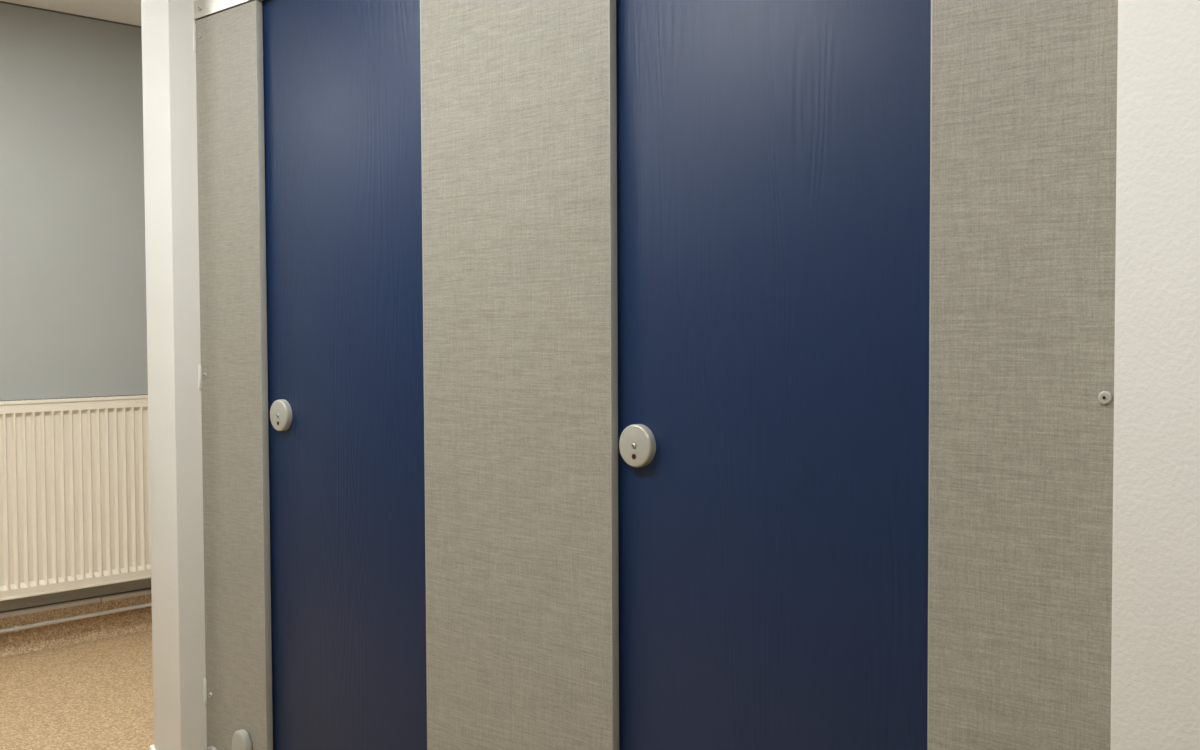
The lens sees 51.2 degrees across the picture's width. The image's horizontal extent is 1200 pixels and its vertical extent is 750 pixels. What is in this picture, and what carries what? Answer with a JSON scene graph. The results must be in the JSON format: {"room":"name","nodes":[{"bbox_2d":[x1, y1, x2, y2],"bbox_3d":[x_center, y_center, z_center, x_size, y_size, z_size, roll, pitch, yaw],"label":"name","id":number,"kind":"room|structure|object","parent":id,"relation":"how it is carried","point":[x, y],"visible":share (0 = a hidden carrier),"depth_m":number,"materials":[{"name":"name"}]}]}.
{"room":"public restroom","nodes":[
{"label":"public restroom","id":0,"kind":"room"},
{"bbox_2d":[0,0,140,25],"bbox_3d":[-0.200,-1.392,1.998,7.100,0.100,6.200,2,3,44],"label":"ceiling","id":1,"kind":"structure","parent":0,"point":[122,11],"depth_m":4.90,"materials":[{"name":"paint"}]},
{"bbox_2d":[0,3,150,611],"bbox_3d":[-2.731,-0.157,4.455,0.100,2.520,6.200,2,3,44],"label":"wall","id":2,"kind":"structure","parent":0,"point":[73,312],"depth_m":5.01,"materials":[{"name":"grey paint"}]},
{"bbox_2d":[0,1,141,27],"bbox_3d":[-2.699,-1.412,4.374,0.004,0.006,6.000,2,3,44],"label":"trim","id":3,"kind":"structure","parent":2,"relation":"attached to","point":[0,1],"depth_m":4.99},
{"bbox_2d":[0,394,150,600],"bbox_3d":[-2.192,0.473,4.893,0.103,0.757,1.988,2,3,44],"label":"radiator","id":4,"kind":"object","parent":2,"relation":"attached to","point":[75,482],"visible":0.57,"depth_m":4.95,"materials":[{"name":"metal"}]},
{"bbox_2d":[0,394,147,404],"bbox_3d":[-2.193,0.102,4.879,0.099,0.013,1.988,2,3,44],"label":"grille","id":5,"kind":"object","parent":4,"relation":"attached to","point":[140,399],"depth_m":4.98,"materials":[{"name":"metal"}]},
{"bbox_2d":[0,587,151,657],"bbox_3d":[-2.677,1.017,4.451,0.033,0.172,6.000,2,3,44],"label":"baseboard","id":6,"kind":"structure","parent":2,"relation":"attached to","point":[45,637],"depth_m":5.05,"materials":[{"name":"plastic"}]},
{"bbox_2d":[0,602,151,633],"bbox_3d":[-2.672,1.008,4.446,0.041,0.076,5.996,2,3,44],"label":"pipe","id":7,"kind":"object","parent":2,"relation":"attached to","point":[17,628],"visible":0.48,"depth_m":5.01,"materials":[{"name":"metal"}]},
{"bbox_2d":[0,630,153,749],"bbox_3d":[-0.187,1.227,2.092,7.100,0.100,6.200,2,3,44],"label":"floor","id":8,"kind":"structure","parent":0,"point":[96,694],"depth_m":4.30,"materials":[{"name":"plastic"}]},
{"bbox_2d":[193,0,272,749],"bbox_3d":[-0.932,0.114,3.175,0.293,2.053,0.068,2,3,44],"label":"partition panel","id":9,"kind":"object","parent":8,"relation":"on","point":[228,44],"visible":1,"depth_m":3.15,"materials":[{"name":"laminate"}]},
{"bbox_2d":[194,0,262,18],"bbox_3d":[-0.174,-0.915,2.416,2.392,0.045,0.029,2,3,44],"label":"headrail","id":10,"kind":"object","parent":9,"relation":"on","point":[202,9],"visible":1,"depth_m":3.17,"materials":[{"name":"metal"}]},
{"bbox_2d":[262,0,426,749],"bbox_3d":[-0.585,0.032,2.865,0.661,1.936,0.037,2,3,44],"label":"door","id":11,"kind":"structure","parent":9,"relation":"attached to","point":[342,78],"depth_m":2.86,"materials":[{"name":"blue laminate"}]},
{"bbox_2d":[420,0,618,749],"bbox_3d":[-0.172,0.136,2.453,0.539,2.053,0.068,2,3,44],"label":"partition panel","id":12,"kind":"object","parent":8,"relation":"on","point":[519,97],"visible":1,"depth_m":2.42,"materials":[{"name":"laminate"}]},
{"bbox_2d":[927,0,1117,749],"bbox_3d":[0.589,0.159,1.730,0.295,2.053,0.068,2,3,44],"label":"partition panel","id":13,"kind":"object","parent":8,"relation":"on","point":[1023,99],"visible":1,"depth_m":1.73,"materials":[{"name":"laminate"}]},
{"bbox_2d":[616,0,930,749],"bbox_3d":[0.264,0.057,2.058,0.661,1.936,0.037,2,3,44],"label":"door","id":14,"kind":"structure","parent":13,"relation":"attached to","point":[773,156],"depth_m":2.04,"materials":[{"name":"blue laminate"}]},
{"bbox_2d":[141,0,206,749],"bbox_3d":[-0.191,-0.162,4.266,0.147,2.520,2.774,2,3,44],"label":"wall","id":15,"kind":"structure","parent":0,"point":[168,56],"depth_m":3.25,"materials":[{"name":"white paint"}]},
{"bbox_2d":[1110,0,1199,749],"bbox_3d":[2.170,-0.069,1.348,2.513,2.520,1.794,2,3,44],"label":"wall","id":16,"kind":"structure","parent":0,"point":[1155,648],"depth_m":1.53,"materials":[{"name":"white paint"}]}
]}

